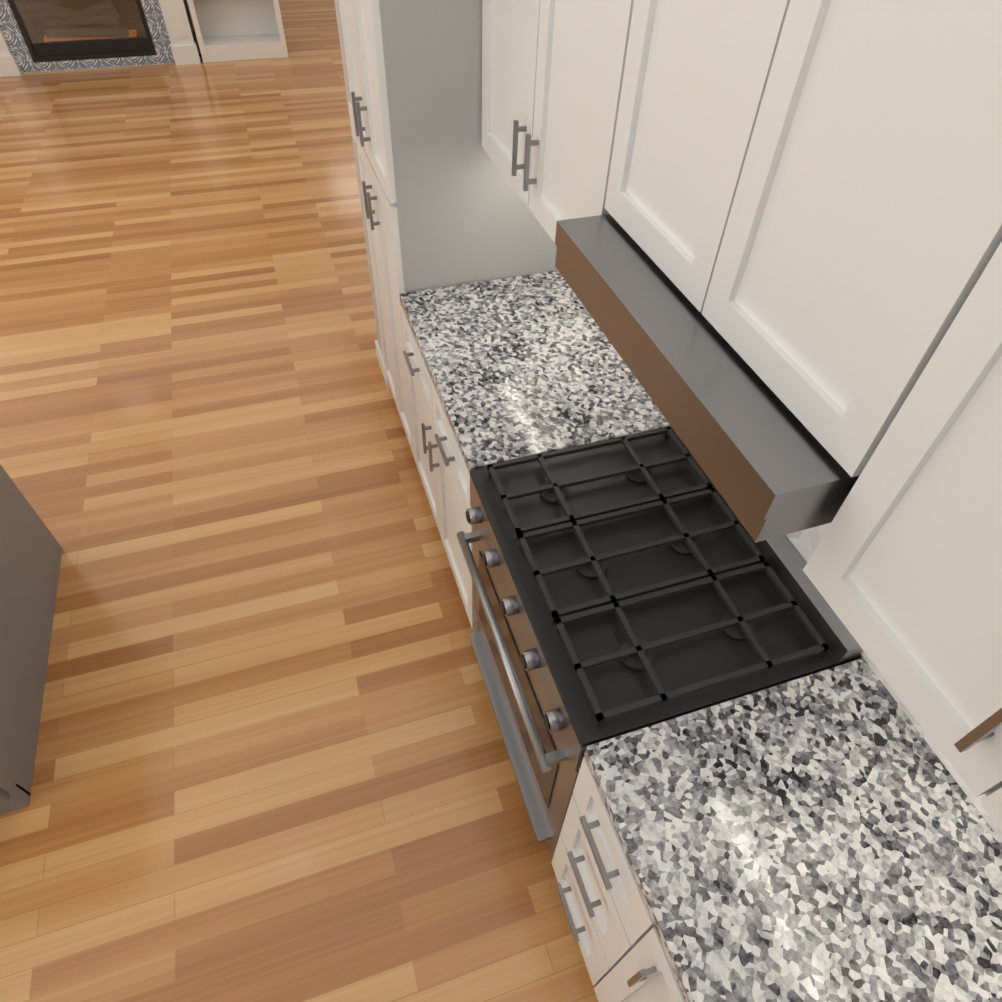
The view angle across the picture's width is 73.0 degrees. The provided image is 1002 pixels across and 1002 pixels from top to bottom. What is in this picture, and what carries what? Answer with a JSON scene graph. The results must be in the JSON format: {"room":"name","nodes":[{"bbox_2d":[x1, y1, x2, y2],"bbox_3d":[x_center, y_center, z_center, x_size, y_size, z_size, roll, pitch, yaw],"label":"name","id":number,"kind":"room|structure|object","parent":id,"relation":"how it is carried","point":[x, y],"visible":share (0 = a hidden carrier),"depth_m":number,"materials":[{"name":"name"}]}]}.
{"room":"kitchen and living room","nodes":[
{"label":"kitchen and living room","id":0,"kind":"room"},
{"bbox_2d":[185,0,200,53],"bbox_3d":[-5.783,-4.780,5.388,7.470,2.400,0.120,-13,50,-13],"label":"wall","id":1,"kind":"structure","parent":0,"point":[192,25],"depth_m":6.71,"materials":[{"name":"white paint"}]},
{"bbox_2d":[0,0,597,1001],"bbox_3d":[-2.063,-2.366,5.003,13.500,0.050,13.250,-13,50,-13],"label":"floor","id":2,"kind":"structure","parent":0,"point":[272,760],"depth_m":2.56,"materials":[{"name":"brown wood"}]},
{"bbox_2d":[0,464,61,813],"bbox_3d":[-2.315,0.456,1.839,1.591,0.878,1.099,-13,50,-13],"label":"kitchen island","id":3,"kind":"object","parent":2,"relation":"on","point":[30,553],"visible":1,"depth_m":2.21,"materials":[{"name":"grey"}]},
{"bbox_2d":[0,0,200,76],"bbox_3d":[-3.850,-4.686,5.998,1.880,1.470,0.437,-13,50,-13],"label":"fireplace","id":4,"kind":"object","parent":2,"relation":"on","point":[47,35],"visible":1,"depth_m":6.36,"materials":[{"name":"white"}]},
{"bbox_2d":[187,0,287,62],"bbox_3d":[-2.559,-5.313,5.984,0.825,2.397,0.357,-13,50,-13],"label":"built-in bookcase","id":5,"kind":"object","parent":2,"relation":"on","point":[233,30],"visible":1,"depth_m":6.75,"materials":[{"name":"white wood"}]},
{"bbox_2d":[401,306,476,629],"bbox_3d":[0.062,-0.143,2.459,0.668,0.882,0.871,-13,50,-13],"label":"base cabinet","id":6,"kind":"object","parent":2,"relation":"on","point":[443,470],"visible":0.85,"depth_m":2.30,"materials":[{"name":"grey wood"}]},
{"bbox_2d":[399,270,669,471],"bbox_3d":[0.090,-0.454,2.120,0.636,0.036,0.871,-13,50,-13],"label":"countertop","id":7,"kind":"structure","parent":6,"relation":"on","point":[521,366],"depth_m":2.04,"materials":[{"name":"stone"}]},
{"bbox_2d":[339,0,556,459],"bbox_3d":[-0.152,-1.188,2.372,0.668,2.396,0.636,-13,50,-13],"label":"pantry cabinet","id":8,"kind":"object","parent":2,"relation":"on","point":[444,205],"visible":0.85,"depth_m":2.11,"materials":[{"name":"grey wood"}]},
{"bbox_2d":[551,757,674,976],"bbox_3d":[0.505,0.840,1.593,0.636,0.882,0.355,-13,50,-13],"label":"base cabinet","id":9,"kind":"object","parent":2,"relation":"on","point":[597,886],"depth_m":1.40,"materials":[{"name":"grey wood"}]},
{"bbox_2d":[585,917,684,1001],"bbox_3d":[0.583,1.103,1.361,0.703,0.882,0.474,-13,50,-13],"label":"base cabinet","id":10,"kind":"object","parent":2,"relation":"on","point":[614,931],"depth_m":1.31,"materials":[{"name":"grey wood"}]},
{"bbox_2d":[585,658,1001,1001],"bbox_3d":[0.655,0.856,0.965,0.640,0.036,1.260,-13,50,-13],"label":"countertop","id":11,"kind":"structure","parent":10,"relation":"on","point":[828,835],"depth_m":1.15,"materials":[{"name":"stone"}]},
{"bbox_2d":[457,426,862,858],"bbox_3d":[0.299,0.418,1.909,0.681,0.965,0.758,-13,50,-13],"label":"range","id":12,"kind":"object","parent":2,"relation":"on","point":[622,585],"visible":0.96,"depth_m":1.54,"materials":[{"name":"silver metal"}]},
{"bbox_2d":[334,0,862,659],"bbox_3d":[0.376,-0.183,1.486,0.740,2.400,4.075,-13,50,-13],"label":"wall","id":13,"kind":"structure","parent":0,"point":[342,46],"depth_m":2.81,"materials":[{"name":"grey paint"}]},
{"bbox_2d":[348,102,356,142],"bbox_3d":[-0.570,-1.457,2.609,0.007,0.120,0.080,-13,50,-13],"label":"switch plate","id":14,"kind":"object","parent":13,"relation":"attached to","point":[352,121],"visible":0.79,"depth_m":2.60,"materials":[{"name":"white plastic"}]},
{"bbox_2d":[375,341,390,389],"bbox_3d":[-0.601,-0.689,3.451,0.014,0.100,0.278,-13,50,-13],"label":"baseboard","id":15,"kind":"structure","parent":13,"relation":"attached to","point":[379,356],"depth_m":3.44,"materials":[{"name":"white wood"}]},
{"bbox_2d":[482,0,633,242],"bbox_3d":[0.234,-1.140,1.434,0.378,1.044,0.843,-13,50,-13],"label":"upper cabinet","id":16,"kind":"object","parent":13,"relation":"attached to","point":[552,74],"visible":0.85,"depth_m":1.51,"materials":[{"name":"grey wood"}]},
{"bbox_2d":[555,0,1001,541],"bbox_3d":[0.452,-0.522,0.938,0.451,0.786,0.789,-13,50,-13],"label":"range hood","id":17,"kind":"object","parent":13,"relation":"attached to","point":[772,265],"visible":0.96,"depth_m":0.89,"materials":[{"name":"grey wood"}]},
{"bbox_2d":[785,523,1001,841],"bbox_3d":[0.722,0.053,1.312,0.014,0.522,3.000,-13,50,-13],"label":"backsplash","id":18,"kind":"structure","parent":13,"relation":"attached to","point":[805,543],"depth_m":1.34,"materials":[{"name":"white paint"}]},
{"bbox_2d":[803,241,1001,832],"bbox_3d":[0.741,0.012,0.455,0.346,0.974,0.751,-13,50,-13],"label":"upper cabinet","id":19,"kind":"object","parent":13,"relation":"attached to","point":[902,569],"visible":1,"depth_m":0.75,"materials":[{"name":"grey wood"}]}
]}

